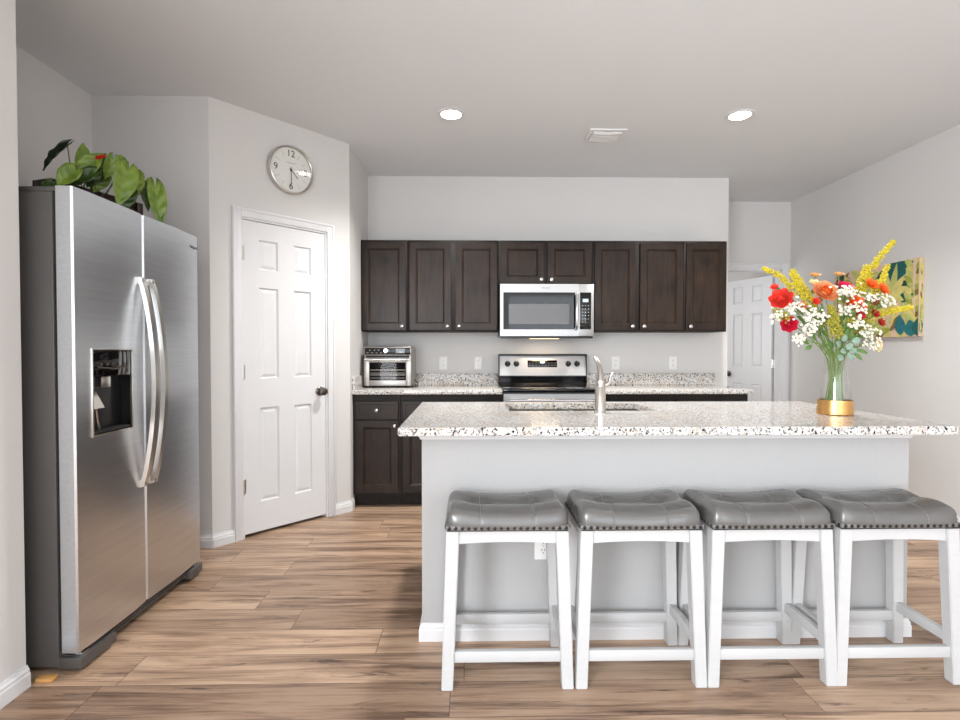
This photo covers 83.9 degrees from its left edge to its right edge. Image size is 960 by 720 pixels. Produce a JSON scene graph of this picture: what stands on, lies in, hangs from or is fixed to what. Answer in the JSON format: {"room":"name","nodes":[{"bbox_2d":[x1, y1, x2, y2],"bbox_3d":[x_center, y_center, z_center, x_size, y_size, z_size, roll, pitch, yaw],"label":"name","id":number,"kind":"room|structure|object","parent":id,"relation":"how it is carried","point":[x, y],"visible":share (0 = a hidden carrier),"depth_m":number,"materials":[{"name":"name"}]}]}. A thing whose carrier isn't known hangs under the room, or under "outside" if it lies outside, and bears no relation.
{"room":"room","nodes":[
{"label":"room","id":0,"kind":"room"},
{"bbox_2d":[0,0,25,682],"bbox_3d":[-1.628,-0.147,-0.672,0.100,2.730,5.122,0,1,-1],"label":"wall","id":1,"kind":"structure","parent":0,"point":[12,566],"depth_m":1.85,"materials":[{"name":"beige paint"}]},
{"bbox_2d":[0,665,30,709],"bbox_3d":[-1.570,1.179,-0.647,0.016,0.077,5.122,0,1,-1],"label":"baseboard","id":2,"kind":"structure","parent":1,"relation":"attached to","point":[17,683],"depth_m":1.85,"materials":[{"name":"white paint"}]},
{"bbox_2d":[16,45,91,188],"bbox_3d":[-2.378,-0.222,3.286,0.100,2.730,3.023,0,1,-1],"label":"wall","id":3,"kind":"structure","parent":0,"point":[51,109],"depth_m":2.85,"materials":[{"name":"beige paint"}]},
{"bbox_2d":[32,178,142,214],"bbox_3d":[-1.829,-0.708,2.518,0.115,0.158,0.435,0,1,18],"label":"planter","id":4,"kind":"object","parent":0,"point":[137,207],"depth_m":2.46,"materials":[{"name":"brown wood"}]},
{"bbox_2d":[91,95,211,534],"bbox_3d":[-1.981,-0.222,3.280,0.693,2.730,0.100,0,1,-1],"label":"wall","id":5,"kind":"structure","parent":0,"point":[166,138],"depth_m":3.21,"materials":[{"name":"beige paint"}]},
{"bbox_2d":[200,535,213,547],"bbox_3d":[-1.976,1.106,3.247,0.701,0.077,0.016,0,1,-1],"label":"baseboard","id":6,"kind":"structure","parent":5,"relation":"attached to","point":[206,541],"depth_m":3.25,"materials":[{"name":"white paint"}]},
{"bbox_2d":[208,96,350,534],"bbox_3d":[-1.339,-0.228,3.641,0.100,2.730,0.996,1,1,42],"label":"wall","id":7,"kind":"structure","parent":0,"point":[241,140],"depth_m":3.40,"materials":[{"name":"beige paint"}]},
{"bbox_2d":[213,529,234,547],"bbox_3d":[-1.585,1.105,3.304,0.016,0.077,0.129,1,1,42],"label":"baseboard","id":8,"kind":"structure","parent":7,"relation":"attached to","point":[227,537],"depth_m":3.30,"materials":[{"name":"white paint"}]},
{"bbox_2d":[231,205,335,541],"bbox_3d":[-1.334,0.084,3.639,0.119,2.105,0.733,1,1,42],"label":"trim","id":9,"kind":"structure","parent":7,"relation":"attached to","point":[238,213],"depth_m":3.40,"materials":[{"name":"white paint"}]},
{"bbox_2d":[241,219,327,534],"bbox_3d":[-1.299,0.111,3.600,0.105,2.010,0.603,1,1,42],"label":"door","id":10,"kind":"structure","parent":7,"relation":"in","point":[283,369],"depth_m":3.60,"materials":[{"name":"white paint"}]},
{"bbox_2d":[267,145,312,194],"bbox_3d":[-1.271,-1.274,3.586,0.045,0.320,0.320,1,1,42],"label":"wall clock","id":11,"kind":"object","parent":7,"relation":"attached to","point":[289,169],"visible":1,"depth_m":3.58,"materials":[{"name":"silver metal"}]},
{"bbox_2d":[336,500,352,514],"bbox_3d":[-1.007,1.093,3.950,0.016,0.077,0.142,1,1,42],"label":"baseboard","id":12,"kind":"structure","parent":7,"relation":"attached to","point":[344,507],"depth_m":3.94,"materials":[{"name":"white paint"}]},
{"bbox_2d":[349,145,367,500],"bbox_3d":[-1.026,-0.241,4.340,0.100,2.730,0.725,0,1,-1],"label":"wall","id":13,"kind":"structure","parent":0,"point":[358,178],"depth_m":4.18,"materials":[{"name":"beige paint"}]},
{"bbox_2d":[0,505,959,719],"bbox_3d":[0.462,1.217,2.057,6.000,0.100,10.750,0,1,-1],"label":"floor","id":14,"kind":"structure","parent":0,"point":[318,617],"depth_m":2.04,"materials":[{"name":"brown wood"}]},
{"bbox_2d":[35,674,57,682],"bbox_3d":[-1.583,1.163,1.950,0.060,0.012,0.030,0,1,-1],"label":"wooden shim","id":15,"kind":"object","parent":14,"relation":"on","point":[46,677],"visible":1,"depth_m":1.94,"materials":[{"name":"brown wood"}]},
{"bbox_2d":[18,186,201,668],"bbox_3d":[-1.824,0.257,2.414,0.796,1.806,0.902,0,1,-1],"label":"refrigerator","id":16,"kind":"object","parent":14,"relation":"on","point":[109,304],"visible":0.99,"depth_m":2.11,"materials":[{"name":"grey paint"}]},
{"bbox_2d":[32,139,167,222],"bbox_3d":[-1.749,-0.809,2.486,0.286,0.362,0.560,0,1,18],"label":"potted plant","id":17,"kind":"object","parent":16,"relation":"on","point":[95,170],"visible":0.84,"depth_m":2.45,"materials":[{"name":"green plant"}]},
{"bbox_2d":[353,395,401,504],"bbox_3d":[-0.794,0.690,4.381,0.361,0.866,0.684,0,1,-1],"label":"base cabinet","id":18,"kind":"object","parent":14,"relation":"on","point":[376,418],"visible":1,"depth_m":4.08,"materials":[{"name":"brown wood"}]},
{"bbox_2d":[352,373,501,394],"bbox_3d":[-0.406,0.190,4.385,1.142,0.132,0.674,0,1,-1],"label":"countertop","id":19,"kind":"structure","parent":18,"relation":"on","point":[428,383],"depth_m":4.36,"materials":[{"name":"stone"}]},
{"bbox_2d":[364,346,417,387],"bbox_3d":[-0.731,0.054,4.468,0.429,0.336,0.371,0,1,-1],"label":"toaster oven","id":20,"kind":"object","parent":19,"relation":"on","point":[383,365],"visible":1,"depth_m":4.32,"materials":[{"name":"silver metal"}]},
{"bbox_2d":[401,394,501,504],"bbox_3d":[-0.224,0.690,4.392,0.776,0.866,0.684,0,1,-1],"label":"base cabinet","id":21,"kind":"object","parent":14,"relation":"on","point":[411,446],"visible":0.06,"depth_m":4.09,"materials":[{"name":"brown wood"}]},
{"bbox_2d":[441,490,573,690],"bbox_3d":[0.095,0.843,2.040,0.470,0.648,0.316,0,1,-1],"label":"bar stool","id":22,"kind":"object","parent":14,"relation":"on","point":[536,516],"visible":1,"depth_m":1.90,"materials":[{"name":"wood"}]},
{"bbox_2d":[446,490,567,530],"bbox_3d":[0.095,0.559,2.035,0.443,0.080,0.312,0,1,-1],"label":"seat cushion","id":23,"kind":"object","parent":22,"relation":"on","point":[543,510],"depth_m":1.90,"materials":[{"name":"grey leather"}]},
{"bbox_2d":[498,354,594,401],"bbox_3d":[0.549,0.538,4.360,0.764,1.170,0.733,0,1,-1],"label":"range","id":24,"kind":"object","parent":14,"relation":"on","point":[521,377],"visible":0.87,"depth_m":4.62,"materials":[{"name":"grey metal"}]},
{"bbox_2d":[499,384,594,391],"bbox_3d":[0.548,0.227,4.374,0.760,0.022,0.605,0,1,-1],"label":"cooktop","id":25,"kind":"object","parent":24,"relation":"in","point":[505,387],"depth_m":4.14,"materials":[{"name":"black glass"}]},
{"bbox_2d":[565,489,706,688],"bbox_3d":[0.573,0.843,2.049,0.470,0.648,0.316,0,1,-1],"label":"bar stool","id":26,"kind":"object","parent":14,"relation":"on","point":[663,515],"visible":1,"depth_m":1.91,"materials":[{"name":"white wood"}]},
{"bbox_2d":[567,489,700,529],"bbox_3d":[0.573,0.559,2.044,0.443,0.080,0.312,0,1,-1],"label":"seat cushion","id":27,"kind":"object","parent":26,"relation":"on","point":[665,509],"depth_m":1.92,"materials":[{"name":"grey leather"}]},
{"bbox_2d":[606,394,674,401],"bbox_3d":[1.215,0.689,4.419,0.566,0.866,0.684,0,1,-1],"label":"base cabinet","id":28,"kind":"object","parent":14,"relation":"on","point":[609,397],"visible":0.02,"depth_m":4.12,"materials":[{"name":"brown wood"}]},
{"bbox_2d":[586,373,752,393],"bbox_3d":[1.512,0.189,4.420,1.162,0.132,0.674,0,1,-1],"label":"countertop","id":29,"kind":"structure","parent":28,"relation":"on","point":[621,383],"depth_m":4.73,"materials":[{"name":"stone"}]},
{"bbox_2d":[418,435,913,641],"bbox_3d":[0.772,0.722,2.676,2.073,0.866,0.927,0,1,-1],"label":"kitchen island","id":30,"kind":"object","parent":14,"relation":"on","point":[626,575],"visible":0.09,"depth_m":2.22,"materials":[{"name":"paint"}]},
{"bbox_2d":[534,542,545,559],"bbox_3d":[0.262,0.771,2.216,0.072,0.116,0.009,0,1,-1],"label":"outlet","id":31,"kind":"object","parent":30,"relation":"attached to","point":[539,548],"visible":0.53,"depth_m":2.21,"materials":[{"name":"white plastic"}]},
{"bbox_2d":[539,547,545,554],"bbox_3d":[0.262,0.791,2.214,0.033,0.033,0.003,0,1,-1],"label":"receptacle","id":32,"kind":"object","parent":31,"relation":"attached to","point":[542,550],"depth_m":2.21,"materials":[{"name":"plastic"}]},
{"bbox_2d":[398,401,958,435],"bbox_3d":[0.787,0.272,2.633,2.238,0.033,1.045,0,1,-1],"label":"island countertop","id":33,"kind":"structure","parent":30,"relation":"on","point":[719,417],"depth_m":2.28,"materials":[{"name":"stone"}]},
{"bbox_2d":[509,409,638,410],"bbox_3d":[0.516,0.380,2.868,0.752,0.189,0.372,0,1,-1],"label":"sink","id":34,"kind":"object","parent":33,"relation":"in","point":[509,409],"visible":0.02,"depth_m":3.05,"materials":[{"name":"silver metal"}]},
{"bbox_2d":[593,356,613,412],"bbox_3d":[0.585,0.119,2.614,0.076,0.275,0.119,-1,1,-40],"label":"faucet","id":35,"kind":"object","parent":33,"relation":"on","point":[600,385],"visible":1,"depth_m":2.58,"materials":[{"name":"silver metal"}]},
{"bbox_2d":[816,360,853,415],"bbox_3d":[1.692,0.123,2.543,0.153,0.268,0.153,0,1,-1],"label":"flower vase","id":36,"kind":"object","parent":33,"relation":"on","point":[825,407],"visible":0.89,"depth_m":2.49,"materials":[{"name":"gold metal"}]},
{"bbox_2d":[761,266,836,399],"bbox_3d":[1.521,-0.103,2.552,0.354,0.689,0.050,0,1,5],"label":"goldenrod","id":37,"kind":"object","parent":36,"relation":"in","point":[767,270],"visible":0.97,"depth_m":2.54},
{"bbox_2d":[769,307,829,383],"bbox_3d":[1.511,-0.005,2.525,0.369,0.493,0.059,0,1,-20],"label":"breath","id":38,"kind":"object","parent":36,"relation":"in","point":[777,315],"visible":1,"depth_m":2.48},
{"bbox_2d":[773,308,827,355],"bbox_3d":[1.547,-0.001,2.504,0.368,0.486,0.057,0,1,-9],"label":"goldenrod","id":39,"kind":"object","parent":36,"relation":"in","point":[775,309],"visible":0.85,"depth_m":2.47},
{"bbox_2d":[770,283,832,399],"bbox_3d":[1.521,-0.059,2.520,0.325,0.601,0.033,0,1,-7],"label":"bud","id":40,"kind":"object","parent":36,"relation":"in","point":[775,286],"visible":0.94,"depth_m":2.51,"materials":[{"name":"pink plant"}]},
{"bbox_2d":[777,288,826,359],"bbox_3d":[1.553,-0.059,2.551,0.310,0.600,0.048,0,1,-1],"label":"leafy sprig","id":41,"kind":"object","parent":36,"relation":"in","point":[812,291],"visible":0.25,"depth_m":2.56,"materials":[{"name":"green plant"}]},
{"bbox_2d":[768,288,839,383],"bbox_3d":[1.538,-0.047,2.485,0.376,0.579,0.077,0,1,-4],"label":"ranunculus","id":42,"kind":"object","parent":36,"relation":"in","point":[781,298],"visible":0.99,"depth_m":2.48,"materials":[{"name":"red plant"}]},
{"bbox_2d":[780,316,827,354],"bbox_3d":[1.548,0.019,2.504,0.312,0.445,0.051,0,1,-16],"label":"ranunculus","id":43,"kind":"object","parent":36,"relation":"in","point":[791,325],"visible":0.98,"depth_m":2.47,"materials":[{"name":"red plant"}]},
{"bbox_2d":[782,296,829,352],"bbox_3d":[1.558,-0.026,2.485,0.336,0.536,0.088,0,1,-18],"label":"breath","id":44,"kind":"object","parent":36,"relation":"in","point":[792,309],"visible":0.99,"depth_m":2.44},
{"bbox_2d":[789,268,833,352],"bbox_3d":[1.587,-0.099,2.528,0.220,0.680,0.080,0,1,9],"label":"goldenrod","id":45,"kind":"object","parent":36,"relation":"in","point":[800,286],"visible":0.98,"depth_m":2.53,"materials":[{"name":"plant"}]},
{"bbox_2d":[791,333,834,399],"bbox_3d":[1.559,0.059,2.509,0.250,0.366,0.058,0,1,-23],"label":"breath","id":46,"kind":"object","parent":36,"relation":"in","point":[803,339],"visible":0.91,"depth_m":2.47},
{"bbox_2d":[796,301,830,400],"bbox_3d":[1.573,-0.015,2.500,0.226,0.515,0.025,0,1,-18],"label":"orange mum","id":47,"kind":"object","parent":36,"relation":"in","point":[805,307],"visible":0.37,"depth_m":2.52,"materials":[{"name":"green plant"}]},
{"bbox_2d":[800,305,831,399],"bbox_3d":[1.567,-0.005,2.445,0.250,0.495,0.120,0,1,-17],"label":"breath","id":48,"kind":"object","parent":36,"relation":"in","point":[810,317],"visible":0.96,"depth_m":2.42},
{"bbox_2d":[797,322,836,391],"bbox_3d":[1.589,0.032,2.504,0.222,0.419,0.039,0,1,-14],"label":"leafy sprig","id":49,"kind":"object","parent":36,"relation":"in","point":[808,347],"visible":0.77,"depth_m":2.48,"materials":[{"name":"green plant"}]},
{"bbox_2d":[797,306,836,400],"bbox_3d":[1.584,-0.007,2.515,0.196,0.498,0.050,0,1,-1],"label":"leafy sprig","id":50,"kind":"object","parent":36,"relation":"in","point":[822,307],"visible":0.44,"depth_m":2.51,"materials":[{"name":"green plant"}]},
{"bbox_2d":[799,321,836,389],"bbox_3d":[1.568,0.030,2.481,0.290,0.424,0.071,-1,1,-36],"label":"breath","id":51,"kind":"object","parent":36,"relation":"in","point":[804,329],"visible":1,"depth_m":2.42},
{"bbox_2d":[808,302,832,399],"bbox_3d":[1.615,-0.027,2.517,0.141,0.537,0.076,0,1,-1],"label":"goldenrod","id":52,"kind":"object","parent":36,"relation":"in","point":[812,303],"visible":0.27,"depth_m":2.51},
{"bbox_2d":[809,279,832,373],"bbox_3d":[1.626,-0.071,2.528,0.162,0.626,0.049,0,1,-17],"label":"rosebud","id":53,"kind":"object","parent":36,"relation":"in","point":[811,281],"visible":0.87,"depth_m":2.52,"materials":[{"name":"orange plant"}]},
{"bbox_2d":[809,272,833,400],"bbox_3d":[1.621,-0.088,2.536,0.116,0.659,0.050,0,1,-1],"label":"tan strawflower","id":54,"kind":"object","parent":36,"relation":"in","point":[814,274],"visible":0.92,"depth_m":2.53,"materials":[{"name":"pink plant"}]},
{"bbox_2d":[813,280,840,393],"bbox_3d":[1.645,-0.065,2.482,0.218,0.615,0.078,0,1,-17],"label":"garden rose","id":55,"kind":"object","parent":36,"relation":"in","point":[822,290],"visible":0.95,"depth_m":2.46,"materials":[{"name":"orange plant"}]},
{"bbox_2d":[812,297,842,399],"bbox_3d":[1.625,-0.025,2.506,0.186,0.534,0.050,0,1,-13],"label":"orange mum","id":56,"kind":"object","parent":36,"relation":"in","point":[816,300],"visible":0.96,"depth_m":2.48,"materials":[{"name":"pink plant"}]},
{"bbox_2d":[825,304,844,400],"bbox_3d":[1.651,-0.009,2.467,0.132,0.502,0.070,-1,1,-34],"label":"goldenrod","id":57,"kind":"object","parent":36,"relation":"in","point":[832,321],"visible":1,"depth_m":2.44,"materials":[{"name":"plant"}]},
{"bbox_2d":[833,272,844,395],"bbox_3d":[1.718,-0.092,2.558,0.051,0.666,0.048,0,1,-1],"label":"tan strawflower","id":58,"kind":"object","parent":36,"relation":"in","point":[838,274],"visible":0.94,"depth_m":2.55,"materials":[{"name":"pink plant"}]},
{"bbox_2d":[822,314,855,380],"bbox_3d":[1.682,0.007,2.509,0.144,0.471,0.081,-1,1,-26],"label":"leafy sprig","id":59,"kind":"object","parent":36,"relation":"in","point":[852,335],"visible":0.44,"depth_m":2.51,"materials":[{"name":"green plant"}]},
{"bbox_2d":[829,281,853,398],"bbox_3d":[1.718,-0.070,2.535,0.113,0.622,0.070,0,1,-1],"label":"ranunculus","id":60,"kind":"object","parent":36,"relation":"in","point":[847,284],"visible":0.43,"depth_m":2.53,"materials":[{"name":"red plant"}]},
{"bbox_2d":[828,282,861,397],"bbox_3d":[1.650,-0.052,2.470,0.114,0.590,0.211,0,1,-1],"label":"breath","id":61,"kind":"object","parent":36,"relation":"in","point":[846,291],"visible":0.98,"depth_m":2.42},
{"bbox_2d":[833,335,860,384],"bbox_3d":[1.677,0.062,2.491,0.114,0.360,0.135,0,1,-1],"label":"eucalyptus","id":62,"kind":"object","parent":36,"relation":"in","point":[849,346],"visible":0.98,"depth_m":2.44,"materials":[{"name":"green plant"}]},
{"bbox_2d":[836,315,863,360],"bbox_3d":[1.715,0.001,2.529,0.175,0.482,0.114,0,1,-1],"label":"leafy sprig","id":63,"kind":"object","parent":36,"relation":"in","point":[840,318],"visible":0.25,"depth_m":2.48,"materials":[{"name":"green plant"}]},
{"bbox_2d":[834,317,868,400],"bbox_3d":[1.710,0.023,2.462,0.080,0.439,0.148,0,1,-18],"label":"breath","id":64,"kind":"object","parent":36,"relation":"in","point":[856,324],"visible":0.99,"depth_m":2.43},
{"bbox_2d":[836,300,867,400],"bbox_3d":[1.685,-0.013,2.429,0.121,0.511,0.141,1,1,37],"label":"breath","id":65,"kind":"object","parent":36,"relation":"in","point":[849,310],"visible":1,"depth_m":2.42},
{"bbox_2d":[839,295,866,400],"bbox_3d":[1.733,-0.037,2.471,0.105,0.559,0.076,0,1,20],"label":"gerbera","id":66,"kind":"object","parent":36,"relation":"in","point":[857,298],"visible":0.55,"depth_m":2.48,"materials":[{"name":"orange plant"}]},
{"bbox_2d":[841,309,864,375],"bbox_3d":[1.742,-0.009,2.494,0.114,0.503,0.092,0,1,17],"label":"goldenrod","id":67,"kind":"object","parent":36,"relation":"in","point":[849,320],"visible":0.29,"depth_m":2.48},
{"bbox_2d":[840,307,865,348],"bbox_3d":[1.725,-0.004,2.513,0.063,0.491,0.138,-1,1,-32],"label":"carnation","id":68,"kind":"object","parent":36,"relation":"in","point":[857,313],"visible":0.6,"depth_m":2.46,"materials":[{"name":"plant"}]},
{"bbox_2d":[832,298,875,400],"bbox_3d":[1.773,-0.025,2.513,0.206,0.535,0.069,0,1,2],"label":"goldenrod","id":69,"kind":"object","parent":36,"relation":"in","point":[868,316],"visible":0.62,"depth_m":2.51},
{"bbox_2d":[831,278,879,400],"bbox_3d":[1.759,-0.072,2.514,0.209,0.627,0.039,0,1,13],"label":"poppy","id":70,"kind":"object","parent":36,"relation":"in","point":[871,283],"visible":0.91,"depth_m":2.50,"materials":[{"name":"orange plant"}]},
{"bbox_2d":[828,339,882,399],"bbox_3d":[1.769,0.071,2.515,0.234,0.342,0.049,0,1,16],"label":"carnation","id":71,"kind":"object","parent":36,"relation":"in","point":[880,343],"visible":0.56,"depth_m":2.49,"materials":[{"name":"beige plant"}]},
{"bbox_2d":[841,264,870,343],"bbox_3d":[1.778,-0.108,2.561,0.182,0.698,0.076,0,1,-1],"label":"goldenrod","id":72,"kind":"object","parent":36,"relation":"in","point":[865,270],"visible":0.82,"depth_m":2.54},
{"bbox_2d":[845,319,869,359],"bbox_3d":[1.754,0.026,2.522,0.142,0.432,0.115,0,1,-1],"label":"leafy sprig","id":73,"kind":"object","parent":36,"relation":"in","point":[857,355],"visible":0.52,"depth_m":2.48,"materials":[{"name":"green plant"}]},
{"bbox_2d":[840,291,876,400],"bbox_3d":[1.781,-0.042,2.519,0.146,0.567,0.095,0,1,-1],"label":"breath","id":74,"kind":"object","parent":36,"relation":"in","point":[867,298],"visible":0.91,"depth_m":2.49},
{"bbox_2d":[838,309,879,400],"bbox_3d":[1.772,0.001,2.509,0.186,0.482,0.042,0,1,6],"label":"rust mum","id":75,"kind":"object","parent":36,"relation":"in","point":[876,314],"visible":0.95,"depth_m":2.51,"materials":[{"name":"red plant"}]},
{"bbox_2d":[841,325,881,385],"bbox_3d":[1.772,0.041,2.471,0.086,0.403,0.155,0,1,-20],"label":"breath","id":76,"kind":"object","parent":36,"relation":"in","point":[865,333],"visible":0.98,"depth_m":2.45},
{"bbox_2d":[829,239,895,399],"bbox_3d":[1.829,-0.172,2.548,0.359,0.826,0.058,0,1,-14],"label":"goldenrod","id":77,"kind":"object","parent":36,"relation":"in","point":[876,263],"visible":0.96,"depth_m":2.55,"materials":[{"name":"plant"}]},
{"bbox_2d":[837,264,890,400],"bbox_3d":[1.845,-0.112,2.553,0.293,0.706,0.057,0,1,-14],"label":"goldenrod","id":78,"kind":"object","parent":36,"relation":"in","point":[886,268],"visible":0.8,"depth_m":2.56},
{"bbox_2d":[840,282,889,400],"bbox_3d":[1.819,-0.062,2.514,0.216,0.607,0.043,0,1,5],"label":"poppy","id":79,"kind":"object","parent":36,"relation":"in","point":[883,288],"visible":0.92,"depth_m":2.51,"materials":[{"name":"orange plant"}]},
{"bbox_2d":[847,337,882,350],"bbox_3d":[1.774,0.068,2.490,0.166,0.349,0.065,1,1,28],"label":"breath","id":80,"kind":"object","parent":36,"relation":"in","point":[863,343],"visible":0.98,"depth_m":2.46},
{"bbox_2d":[842,293,896,373],"bbox_3d":[1.809,-0.036,2.493,0.224,0.556,0.099,0,1,5],"label":"breath","id":81,"kind":"object","parent":36,"relation":"in","point":[885,299],"visible":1,"depth_m":2.47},
{"bbox_2d":[841,305,913,397],"bbox_3d":[1.882,-0.010,2.525,0.336,0.502,0.051,0,1,-1],"label":"goldenrod","id":82,"kind":"object","parent":36,"relation":"in","point":[897,309],"visible":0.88,"depth_m":2.52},
{"bbox_2d":[871,318,885,327],"bbox_3d":[1.800,0.022,2.516,0.188,0.438,0.024,0,1,20],"label":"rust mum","id":83,"kind":"object","parent":36,"relation":"in","point":[881,321],"visible":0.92,"depth_m":2.49,"materials":[{"name":"red plant"}]},
{"bbox_2d":[675,394,747,401],"bbox_3d":[1.784,0.689,4.430,0.568,0.866,0.684,0,1,-1],"label":"base cabinet","id":84,"kind":"object","parent":14,"relation":"on","point":[678,397],"visible":0.02,"depth_m":4.13,"materials":[{"name":"brown wood"}]},
{"bbox_2d":[677,489,837,687],"bbox_3d":[1.045,0.843,2.058,0.470,0.648,0.316,0,1,-1],"label":"bar stool","id":85,"kind":"object","parent":14,"relation":"on","point":[783,516],"visible":0.93,"depth_m":1.92,"materials":[{"name":"white wood"}]},
{"bbox_2d":[682,489,830,528],"bbox_3d":[1.045,0.559,2.053,0.443,0.080,0.312,0,1,-1],"label":"seat cushion","id":86,"kind":"object","parent":85,"relation":"on","point":[775,508],"depth_m":1.93,"materials":[{"name":"grey leather"}]},
{"bbox_2d":[791,488,959,685],"bbox_3d":[1.507,0.843,2.067,0.470,0.648,0.316,0,1,-1],"label":"bar stool","id":87,"kind":"object","parent":14,"relation":"on","point":[892,515],"visible":0.94,"depth_m":1.93,"materials":[{"name":"white wood"}]},
{"bbox_2d":[795,488,957,527],"bbox_3d":[1.507,0.559,2.061,0.443,0.080,0.312,0,1,-1],"label":"seat cushion","id":88,"kind":"object","parent":87,"relation":"on","point":[890,507],"depth_m":1.94,"materials":[{"name":"grey leather"}]},
{"bbox_2d":[15,0,959,201],"bbox_3d":[0.462,-1.613,2.004,6.000,0.100,10.750,0,1,-1],"label":"ceiling","id":89,"kind":"structure","parent":0,"point":[836,89],"depth_m":2.94,"materials":[{"name":"beige paint"}]},
{"bbox_2d":[437,108,464,120],"bbox_3d":[-0.187,-1.586,3.451,0.184,0.005,0.184,0,1,-1],"label":"recessed light","id":90,"kind":"object","parent":89,"relation":"in","point":[451,114],"visible":1,"depth_m":3.45,"materials":[{"name":"white paint"}]},
{"bbox_2d":[584,128,627,141],"bbox_3d":[0.887,-1.582,3.778,0.260,0.027,0.210,0,1,-1],"label":"ceiling vent","id":91,"kind":"object","parent":89,"relation":"in","point":[594,134],"visible":1,"depth_m":3.75,"materials":[{"name":"metal"}]},
{"bbox_2d":[724,109,755,121],"bbox_3d":[1.688,-1.587,3.466,0.184,0.005,0.184,0,1,-1],"label":"recessed light","id":92,"kind":"object","parent":89,"relation":"in","point":[742,114],"visible":1,"depth_m":3.46,"materials":[{"name":"white paint"}]},
{"bbox_2d":[368,176,728,385],"bbox_3d":[-0.074,-0.250,4.781,4.563,2.730,0.120,0,1,-1],"label":"wall","id":93,"kind":"structure","parent":0,"point":[399,207],"depth_m":4.72,"materials":[{"name":"beige paint"}]},
{"bbox_2d":[361,240,410,332],"bbox_3d":[-0.790,-0.613,4.520,0.378,0.750,0.360,0,1,-1],"label":"upper cabinet","id":94,"kind":"object","parent":93,"relation":"attached to","point":[384,281],"visible":0.98,"depth_m":4.38,"materials":[{"name":"brown wood"}]},
{"bbox_2d":[439,356,446,369],"bbox_3d":[-0.326,0.027,4.717,0.072,0.116,0.009,0,1,-1],"label":"outlet","id":95,"kind":"object","parent":93,"relation":"attached to","point":[442,359],"visible":1,"depth_m":4.71,"materials":[{"name":"white plastic"}]},
{"bbox_2d":[407,240,497,332],"bbox_3d":[-0.225,-0.613,4.530,0.748,0.750,0.360,0,1,-1],"label":"upper cabinet","id":96,"kind":"object","parent":93,"relation":"attached to","point":[453,284],"visible":1,"depth_m":4.39,"materials":[{"name":"brown wood"}]},
{"bbox_2d":[414,373,497,384],"bbox_3d":[-0.412,0.168,4.711,1.142,0.100,0.021,0,1,-1],"label":"backsplash","id":97,"kind":"structure","parent":93,"relation":"attached to","point":[422,378],"depth_m":4.70,"materials":[{"name":"stone"}]},
{"bbox_2d":[474,356,482,369],"bbox_3d":[-0.013,0.027,4.723,0.072,0.116,0.009,0,1,-1],"label":"outlet","id":98,"kind":"object","parent":93,"relation":"attached to","point":[478,360],"visible":1,"depth_m":4.72,"materials":[{"name":"white plastic"}]},
{"bbox_2d":[498,240,591,287],"bbox_3d":[0.539,-0.806,4.541,0.776,0.364,0.360,0,1,-1],"label":"upper cabinet","id":99,"kind":"object","parent":93,"relation":"attached to","point":[519,262],"visible":0.93,"depth_m":4.40,"materials":[{"name":"brown wood"}]},
{"bbox_2d":[498,284,593,338],"bbox_3d":[0.541,-0.398,4.501,0.762,0.442,0.452,0,1,-1],"label":"microwave","id":100,"kind":"object","parent":99,"relation":"attached to","point":[532,311],"visible":0.99,"depth_m":4.33,"materials":[{"name":"silver metal"}]},
{"bbox_2d":[611,356,619,368],"bbox_3d":[1.204,0.026,4.745,0.072,0.116,0.009,0,1,-1],"label":"outlet","id":101,"kind":"object","parent":93,"relation":"attached to","point":[615,360],"visible":1,"depth_m":4.74,"materials":[{"name":"white plastic"}]},
{"bbox_2d":[592,241,683,332],"bbox_3d":[1.309,-0.614,4.559,0.760,0.750,0.360,0,1,-1],"label":"upper cabinet","id":102,"kind":"object","parent":93,"relation":"attached to","point":[638,285],"visible":0.94,"depth_m":4.42,"materials":[{"name":"brown wood"}]},
{"bbox_2d":[586,373,714,384],"bbox_3d":[1.506,0.167,4.747,1.162,0.100,0.021,0,1,-1],"label":"backsplash","id":103,"kind":"structure","parent":93,"relation":"attached to","point":[617,378],"depth_m":4.74,"materials":[{"name":"stone"}]},
{"bbox_2d":[669,356,676,368],"bbox_3d":[1.718,0.026,4.755,0.072,0.116,0.009,0,1,-1],"label":"outlet","id":104,"kind":"object","parent":93,"relation":"attached to","point":[672,359],"visible":1,"depth_m":4.75,"materials":[{"name":"white plastic"}]},
{"bbox_2d":[673,241,726,332],"bbox_3d":[1.870,-0.614,4.569,0.358,0.750,0.360,0,1,-1],"label":"upper cabinet","id":105,"kind":"object","parent":93,"relation":"attached to","point":[705,262],"visible":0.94,"depth_m":4.43,"materials":[{"name":"brown wood"}]},
{"bbox_2d":[728,202,790,400],"bbox_3d":[1.950,-0.264,5.564,2.508,2.730,0.120,0,1,-1],"label":"wall","id":106,"kind":"structure","parent":0,"point":[758,232],"depth_m":5.50,"materials":[{"name":"beige paint"}]},
{"bbox_2d":[727,275,774,400],"bbox_3d":[2.974,0.091,5.959,0.105,1.985,0.695,0,1,-18],"label":"door","id":107,"kind":"structure","parent":106,"relation":"in","point":[750,339],"depth_m":5.91,"materials":[{"name":"white paint"}]},
{"bbox_2d":[728,263,788,400],"bbox_3d":[2.771,0.051,5.565,0.829,2.100,0.119,0,1,-1],"label":"trim","id":108,"kind":"structure","parent":106,"relation":"attached to","point":[780,336],"depth_m":5.52,"materials":[{"name":"white paint"}]},
{"bbox_2d":[728,124,959,516],"bbox_3d":[3.318,-0.201,2.159,0.100,2.730,10.600,0,1,-1],"label":"wall","id":109,"kind":"structure","parent":0,"point":[910,197],"depth_m":4.06,"materials":[{"name":"beige paint"}]},
{"bbox_2d":[834,257,924,338],"bbox_3d":[3.204,-0.469,4.340,0.044,0.575,0.907,0,1,-1],"label":"print","id":110,"kind":"object","parent":109,"relation":"attached to","point":[905,279],"visible":0.54,"depth_m":4.04,"materials":[{"name":"paper"}]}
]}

